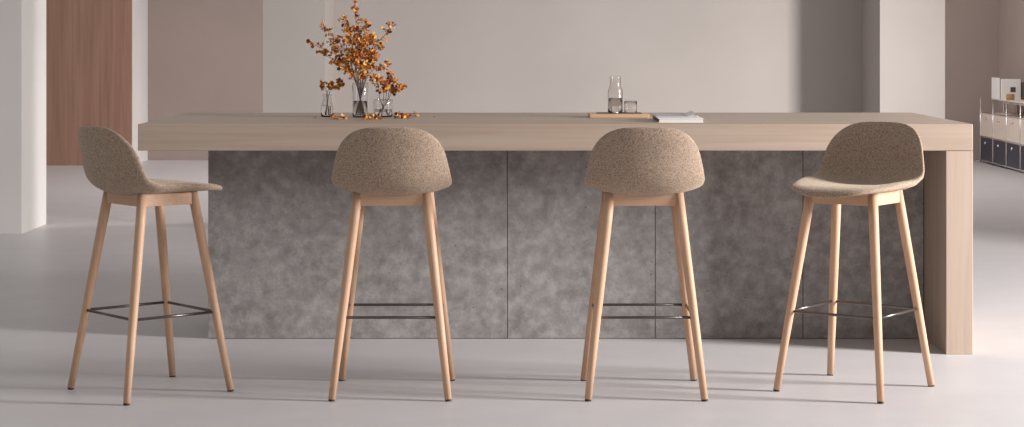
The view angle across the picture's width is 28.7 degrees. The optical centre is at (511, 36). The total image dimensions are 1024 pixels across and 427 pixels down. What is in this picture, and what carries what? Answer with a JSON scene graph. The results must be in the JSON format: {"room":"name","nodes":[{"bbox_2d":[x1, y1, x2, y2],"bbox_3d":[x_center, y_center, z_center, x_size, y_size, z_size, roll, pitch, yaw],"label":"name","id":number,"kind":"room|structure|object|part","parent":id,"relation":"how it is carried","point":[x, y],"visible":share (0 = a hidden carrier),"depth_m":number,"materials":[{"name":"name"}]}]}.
{"room":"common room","nodes":[
{"label":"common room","id":0,"kind":"room"},
{"bbox_2d":[0,0,45,233],"bbox_3d":[-3.745,-0.460,12.935,1.310,3.400,0.670,0,0,0],"label":"column","id":1,"kind":"structure","parent":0,"point":[22,22],"depth_m":12.62,"materials":[{"name":"white paint"}]},
{"bbox_2d":[132,0,147,161],"bbox_3d":[-6.335,-0.460,19.740,5.330,3.400,0.820,0,0,0],"label":"wall","id":2,"kind":"structure","parent":0,"point":[139,7],"depth_m":19.71,"materials":[{"name":"white paint"}]},
{"bbox_2d":[46,0,131,164],"bbox_3d":[-6.335,-0.460,19.315,5.330,3.400,0.030,0,0,0],"label":"wall panel","id":3,"kind":"object","parent":2,"relation":"attached to","point":[89,42],"depth_m":19.30,"materials":[{"name":"brown wood"}]},
{"bbox_2d":[263,0,333,112],"bbox_3d":[-1.373,-0.460,12.920,0.391,3.400,0.640,0,0,0],"label":"column","id":4,"kind":"structure","parent":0,"point":[293,71],"depth_m":12.60,"materials":[{"name":"white paint"}]},
{"bbox_2d":[0,160,1023,426],"bbox_3d":[-1.950,1.290,9.500,14.100,0.100,22.000,0,0,0],"label":"floor","id":5,"kind":"structure","parent":0,"point":[278,382],"depth_m":7.57,"materials":[{"name":"concrete"}]},
{"bbox_2d":[68,126,233,404],"bbox_3d":[-1.266,0.774,7.022,0.482,0.936,0.420,0,0,-40],"label":"bar stool","id":6,"kind":"object","parent":5,"relation":"on","point":[110,163],"visible":1,"depth_m":6.93,"materials":[{"name":"beige fabric"}]},
{"bbox_3d":[-1.484,0.886,7.044,0.161,0.700,0.034,0,0,-3],"label":"leg","id":7,"kind":"part","parent":6,"relation":"part of","materials":[{"name":"brown wood"}]},
{"bbox_3d":[-1.347,0.561,6.954,0.020,0.043,0.242,0,0,-40],"label":"seat rail","id":8,"kind":"part","parent":6,"relation":"part of","materials":[{"name":"brown wood"}]},
{"bbox_3d":[-1.283,0.886,6.804,0.034,0.700,0.161,0,0,13],"label":"leg","id":9,"kind":"part","parent":6,"relation":"part of","materials":[{"name":"brown wood"}]},
{"bbox_3d":[-1.255,0.886,7.236,0.034,0.700,0.161,0,0,13],"label":"leg","id":10,"kind":"part","parent":6,"relation":"part of","materials":[{"name":"brown wood"}]},
{"bbox_3d":[-1.191,0.561,6.927,0.205,0.043,0.020,0,0,-40],"label":"seat rail","id":11,"kind":"part","parent":6,"relation":"part of","materials":[{"name":"brown wood"}]},
{"bbox_3d":[-1.054,0.886,6.996,0.161,0.700,0.034,0,0,-3],"label":"leg","id":12,"kind":"part","parent":6,"relation":"part of","materials":[{"name":"brown wood"}]},
{"bbox_2d":[328,127,454,400],"bbox_3d":[-0.415,0.774,7.019,0.420,0.936,0.482,0,0,0],"label":"bar stool","id":13,"kind":"object","parent":5,"relation":"on","point":[381,166],"visible":1,"depth_m":6.84,"materials":[{"name":"beige fabric"}]},
{"bbox_3d":[-0.572,0.886,6.866,0.034,0.700,0.161,0,0,37],"label":"leg","id":14,"kind":"part","parent":13,"relation":"part of","materials":[{"name":"brown wood"}]},
{"bbox_3d":[-0.572,0.886,7.164,0.034,0.700,0.161,0,0,-37],"label":"leg","id":15,"kind":"part","parent":13,"relation":"part of","materials":[{"name":"brown wood"}]},
{"bbox_3d":[-0.415,0.561,6.913,0.242,0.043,0.020,0,0,0],"label":"seat rail","id":16,"kind":"part","parent":13,"relation":"part of","materials":[{"name":"brown wood"}]},
{"bbox_3d":[-0.259,0.886,6.866,0.034,0.700,0.161,0,0,-37],"label":"leg","id":17,"kind":"part","parent":13,"relation":"part of","materials":[{"name":"brown wood"}]},
{"bbox_3d":[-0.259,0.886,7.164,0.034,0.700,0.161,0,0,37],"label":"leg","id":18,"kind":"part","parent":13,"relation":"part of","materials":[{"name":"brown wood"}]},
{"bbox_2d":[138,113,972,353],"bbox_3d":[0.170,0.790,8.405,3.261,0.900,1.190,0,0,0],"label":"kitchen island","id":19,"kind":"object","parent":5,"relation":"on","point":[518,218],"visible":0.82,"depth_m":8.22,"materials":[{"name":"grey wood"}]},
{"bbox_3d":[-0.635,0.842,8.232,1.227,0.792,0.025,0,0,0],"label":"concrete panel","id":20,"kind":"part","parent":19,"relation":"part of","materials":[{"name":"grey concrete"}]},
{"bbox_2d":[138,113,972,150],"bbox_3d":[0.170,0.392,8.405,3.261,0.104,1.190,0,0,0],"label":"island countertop","id":21,"kind":"structure","parent":19,"relation":"on","point":[186,131],"depth_m":7.81,"materials":[{"name":"brown wood"}]},
{"bbox_2d":[321,94,333,116],"bbox_3d":[-0.787,0.292,8.520,0.054,0.095,0.054,0,0,0],"label":"glass vase","id":22,"kind":"object","parent":21,"relation":"on","point":[327,108],"visible":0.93,"depth_m":8.50,"materials":[{"name":"white"}]},
{"bbox_2d":[319,77,344,94],"bbox_3d":[-0.765,0.252,8.502,0.112,0.159,0.060,0,0,0],"label":"leaf sprig","id":23,"kind":"object","parent":22,"relation":"in","point":[330,86],"visible":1,"depth_m":8.50,"materials":[{"name":"brown plant"}]},
{"bbox_2d":[330,113,347,118],"bbox_3d":[-0.714,0.326,8.256,0.035,0.026,0.110,0,0,34],"label":"sprig","id":24,"kind":"object","parent":21,"relation":"on","point":[332,115],"visible":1,"depth_m":8.25,"materials":[{"name":"brown plant"}]},
{"bbox_2d":[352,83,368,117],"bbox_3d":[-0.642,0.268,8.467,0.071,0.145,0.071,0,0,0],"label":"glass vase","id":25,"kind":"object","parent":21,"relation":"on","point":[360,91],"visible":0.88,"depth_m":8.44,"materials":[{"name":"white"}]},
{"bbox_2d":[306,0,395,82],"bbox_3d":[-0.668,0.088,8.471,0.314,0.487,0.269,0,0,31],"label":"bouquet","id":26,"kind":"object","parent":25,"relation":"in","point":[354,52],"visible":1,"depth_m":8.44,"materials":[{"name":"brown plant"}]},
{"bbox_2d":[363,113,381,119],"bbox_3d":[-0.580,0.326,8.217,0.036,0.026,0.120,0,0,34],"label":"sprig","id":27,"kind":"object","parent":21,"relation":"on","point":[370,114],"visible":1,"depth_m":8.22,"materials":[{"name":"brown plant"}]},
{"bbox_2d":[373,99,392,116],"bbox_3d":[-0.547,0.303,8.488,0.086,0.074,0.086,0,0,0],"label":"glass vase","id":28,"kind":"object","parent":21,"relation":"on","point":[383,108],"visible":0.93,"depth_m":8.45,"materials":[{"name":"white"}]},
{"bbox_2d":[369,71,407,99],"bbox_3d":[-0.530,0.239,8.475,0.139,0.186,0.122,0,0,-37],"label":"leaf sprig","id":29,"kind":"object","parent":28,"relation":"in","point":[385,87],"visible":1,"depth_m":8.47,"materials":[{"name":"brown plant"}]},
{"bbox_2d":[393,111,409,118],"bbox_3d":[-0.459,0.323,8.340,0.064,0.034,0.043,0,0,37],"label":"sprig","id":30,"kind":"object","parent":21,"relation":"on","point":[405,116],"visible":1,"depth_m":8.34,"materials":[{"name":"brown plant"}]},
{"bbox_2d":[588,112,648,117],"bbox_3d":[0.451,0.332,8.490,0.250,0.016,0.220,0,0,0],"label":"serving board","id":31,"kind":"object","parent":21,"relation":"on","point":[590,114],"visible":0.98,"depth_m":8.38,"materials":[{"name":"brown wood"}]},
{"bbox_2d":[596,112,641,113],"bbox_3d":[0.455,0.323,8.500,0.190,0.002,0.140,0,0,0],"label":"mat","id":32,"kind":"object","parent":31,"relation":"on","point":[596,112],"visible":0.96,"depth_m":8.43,"materials":[{"name":"brown"}]},
{"bbox_2d":[608,77,622,112],"bbox_3d":[0.440,0.245,8.520,0.064,0.153,0.064,0,0,0],"label":"carafe","id":33,"kind":"object","parent":32,"relation":"on","point":[615,92],"visible":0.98,"depth_m":8.50,"materials":[{"name":"clear glass"}]},
{"bbox_2d":[624,101,636,112],"bbox_3d":[0.505,0.296,8.510,0.055,0.051,0.055,0,0,0],"label":"drinking glass","id":34,"kind":"object","parent":32,"relation":"on","point":[629,106],"visible":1,"depth_m":8.49,"materials":[{"name":"white"}]},
{"bbox_2d":[653,115,703,122],"bbox_3d":[0.671,0.332,8.100,0.180,0.016,0.310,0,0,0],"label":"book","id":35,"kind":"object","parent":21,"relation":"on","point":[698,119],"visible":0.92,"depth_m":7.95,"materials":[{"name":"white paper"}]},
{"bbox_2d":[651,111,696,117],"bbox_3d":[0.660,0.314,8.149,0.166,0.019,0.262,0,0,0],"label":"magazine","id":36,"kind":"object","parent":35,"relation":"on","point":[689,114],"visible":1,"depth_m":8.09,"materials":[{"name":"grey paper"}]},
{"bbox_3d":[0.284,0.842,8.232,0.605,0.792,0.025,0,0,0],"label":"concrete panel","id":37,"kind":"part","parent":19,"relation":"part of","materials":[{"name":"grey concrete"}]},
{"bbox_3d":[0.892,0.842,8.232,0.605,0.792,0.025,0,0,0],"label":"concrete panel","id":38,"kind":"part","parent":19,"relation":"part of","materials":[{"name":"grey concrete"}]},
{"bbox_3d":[1.444,0.842,8.232,0.494,0.792,0.025,0,0,0],"label":"concrete panel","id":39,"kind":"part","parent":19,"relation":"part of","materials":[{"name":"grey concrete"}]},
{"bbox_3d":[1.748,0.843,8.405,0.105,0.794,1.190,0,0,0],"label":"panel","id":40,"kind":"part","parent":19,"relation":"part of","materials":[{"name":"brown wood"}]},
{"bbox_2d":[581,127,707,401],"bbox_3d":[0.458,0.774,7.019,0.420,0.936,0.482,0,0,0],"label":"bar stool","id":41,"kind":"object","parent":5,"relation":"on","point":[631,166],"visible":1,"depth_m":6.84,"materials":[{"name":"beige fabric"}]},
{"bbox_3d":[0.301,0.886,7.164,0.034,0.700,0.161,0,0,-37],"label":"leg","id":42,"kind":"part","parent":41,"relation":"part of","materials":[{"name":"brown wood"}]},
{"bbox_3d":[0.301,0.886,6.866,0.034,0.700,0.161,0,0,37],"label":"leg","id":43,"kind":"part","parent":41,"relation":"part of","materials":[{"name":"brown wood"}]},
{"bbox_3d":[0.458,0.561,6.913,0.242,0.043,0.020,0,0,0],"label":"seat rail","id":44,"kind":"part","parent":41,"relation":"part of","materials":[{"name":"brown wood"}]},
{"bbox_3d":[0.614,0.886,7.164,0.034,0.700,0.161,0,0,37],"label":"leg","id":45,"kind":"part","parent":41,"relation":"part of","materials":[{"name":"brown wood"}]},
{"bbox_3d":[0.614,0.886,6.866,0.034,0.700,0.161,0,0,-37],"label":"leg","id":46,"kind":"part","parent":41,"relation":"part of","materials":[{"name":"brown wood"}]},
{"bbox_2d":[773,121,933,402],"bbox_3d":[1.205,0.774,7.047,0.420,0.936,0.482,0,0,36],"label":"bar stool","id":47,"kind":"object","parent":5,"relation":"on","point":[870,164],"visible":1,"depth_m":7.08,"materials":[{"name":"beige fabric"}]},
{"bbox_3d":[0.992,0.886,7.021,0.161,0.700,0.034,0,0,-17],"label":"leg","id":48,"kind":"part","parent":47,"relation":"part of","materials":[{"name":"brown wood"}]},
{"bbox_3d":[1.168,0.886,7.263,0.034,0.700,0.161,0,0,-1],"label":"leg","id":49,"kind":"part","parent":47,"relation":"part of","materials":[{"name":"brown wood"}]},
{"bbox_3d":[1.147,0.561,6.967,0.242,0.043,0.020,0,0,36],"label":"seat rail","id":50,"kind":"part","parent":47,"relation":"part of","materials":[{"name":"brown wood"}]},
{"bbox_3d":[1.246,0.886,6.837,0.034,0.700,0.161,0,0,-1],"label":"leg","id":51,"kind":"part","parent":47,"relation":"part of","materials":[{"name":"brown wood"}]},
{"bbox_3d":[1.305,0.561,6.979,0.020,0.043,0.205,0,0,36],"label":"seat rail","id":52,"kind":"part","parent":47,"relation":"part of","materials":[{"name":"brown wood"}]},
{"bbox_3d":[1.422,0.886,7.079,0.161,0.700,0.034,0,0,-17],"label":"leg","id":53,"kind":"part","parent":47,"relation":"part of","materials":[{"name":"brown wood"}]},
{"bbox_2d":[980,98,1023,172],"bbox_3d":[4.755,0.917,18.800,0.259,0.645,2.096,0,0,0],"label":"storage unit","id":54,"kind":"object","parent":5,"relation":"on","point":[1003,143],"visible":0.95,"depth_m":18.94,"materials":[{"name":"silver metal"}]},
{"bbox_3d":[4.648,0.922,19.840,0.016,0.635,0.016,0,0,0],"label":"post","id":55,"kind":"part","parent":54,"relation":"part of","materials":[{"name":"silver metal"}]},
{"bbox_3d":[4.648,0.922,19.320,0.016,0.635,0.016,0,0,0],"label":"post","id":56,"kind":"part","parent":54,"relation":"part of","materials":[{"name":"silver metal"}]},
{"bbox_2d":[992,77,999,98],"bbox_3d":[4.636,0.492,19.170,0.028,0.205,0.220,0,0,0],"label":"binder","id":57,"kind":"object","parent":54,"relation":"on","point":[995,81],"visible":1,"depth_m":19.12,"materials":[{"name":"white paper"}]},
{"bbox_3d":[4.648,0.744,18.800,0.013,0.014,2.080,0,0,0],"label":"rail","id":58,"kind":"part","parent":54,"relation":"part of","materials":[{"name":"silver metal"}]},
{"bbox_3d":[4.648,0.984,18.800,0.013,0.014,2.080,0,0,0],"label":"rail","id":59,"kind":"part","parent":54,"relation":"part of","materials":[{"name":"silver metal"}]},
{"bbox_3d":[4.648,1.218,18.800,0.013,0.014,2.080,0,0,0],"label":"rail","id":60,"kind":"part","parent":54,"relation":"part of","materials":[{"name":"silver metal"}]},
{"bbox_3d":[4.648,0.922,18.800,0.016,0.635,0.016,0,0,0],"label":"post","id":61,"kind":"part","parent":54,"relation":"part of","materials":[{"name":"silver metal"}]},
{"bbox_2d":[992,99,1023,103],"bbox_3d":[4.763,0.600,18.540,0.245,0.010,1.560,0,0,0],"label":"shelf","id":62,"kind":"object","parent":54,"relation":"attached to","point":[993,100],"depth_m":18.74,"materials":[{"name":"beige wood"}]},
{"bbox_3d":[4.648,0.617,18.540,0.013,0.014,1.560,0,0,0],"label":"rail","id":63,"kind":"part","parent":54,"relation":"part of","materials":[{"name":"beige wood"}]},
{"bbox_2d":[1006,94,1014,99],"bbox_3d":[4.700,0.567,18.860,0.076,0.056,0.076,0,0,0],"label":"wooden pot","id":64,"kind":"object","parent":54,"relation":"on","point":[1008,96],"visible":1,"depth_m":18.83,"materials":[{"name":"brown wood"}]},
{"bbox_2d":[1001,79,1020,99],"bbox_3d":[4.747,0.497,19.035,0.185,0.195,0.031,0,0,0],"label":"book","id":65,"kind":"object","parent":54,"relation":"on","point":[1008,86],"visible":0.96,"depth_m":19.02,"materials":[{"name":"white paper"}]},
{"bbox_2d":[1010,87,1015,91],"bbox_3d":[4.765,0.501,19.020,0.050,0.048,0.001,0,0,0],"label":"picture","id":66,"kind":"object","parent":65,"relation":"attached to","point":[1012,89],"depth_m":19.02,"materials":[{"name":"grey"}]},
{"bbox_3d":[4.648,0.922,18.280,0.016,0.635,0.016,0,0,0],"label":"post","id":67,"kind":"part","parent":54,"relation":"part of","materials":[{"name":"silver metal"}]},
{"bbox_2d":[1021,82,1023,99],"bbox_3d":[4.862,0.512,18.960,0.035,0.165,0.200,0,0,0],"label":"book","id":68,"kind":"object","parent":54,"relation":"on","point":[1022,83],"visible":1,"depth_m":18.98,"materials":[{"name":"brown paper"}]},
{"bbox_2d":[148,0,997,159],"bbox_3d":[-1.950,-0.460,20.275,14.100,3.400,0.250,0,0,0],"label":"wall","id":69,"kind":"structure","parent":0,"point":[205,56],"depth_m":20.15,"materials":[{"name":"beige paint"}]},
{"bbox_2d":[334,0,861,112],"bbox_3d":[0.580,-0.460,13.370,4.297,3.400,0.260,0,0,0],"label":"wall","id":70,"kind":"structure","parent":0,"point":[451,56],"depth_m":13.24,"materials":[{"name":"white paint"}]},
{"bbox_2d":[862,0,944,118],"bbox_3d":[2.523,-0.460,12.920,0.410,3.400,0.640,0,0,0],"label":"column","id":71,"kind":"structure","parent":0,"point":[903,41],"depth_m":12.60,"materials":[{"name":"white paint"}]},
{"bbox_2d":[998,0,1023,115],"bbox_3d":[8.450,-0.460,9.325,7.100,3.400,21.650,0,0,0],"label":"wall","id":72,"kind":"structure","parent":0,"point":[1010,12],"depth_m":19.66,"materials":[{"name":"beige paint"}]}
]}

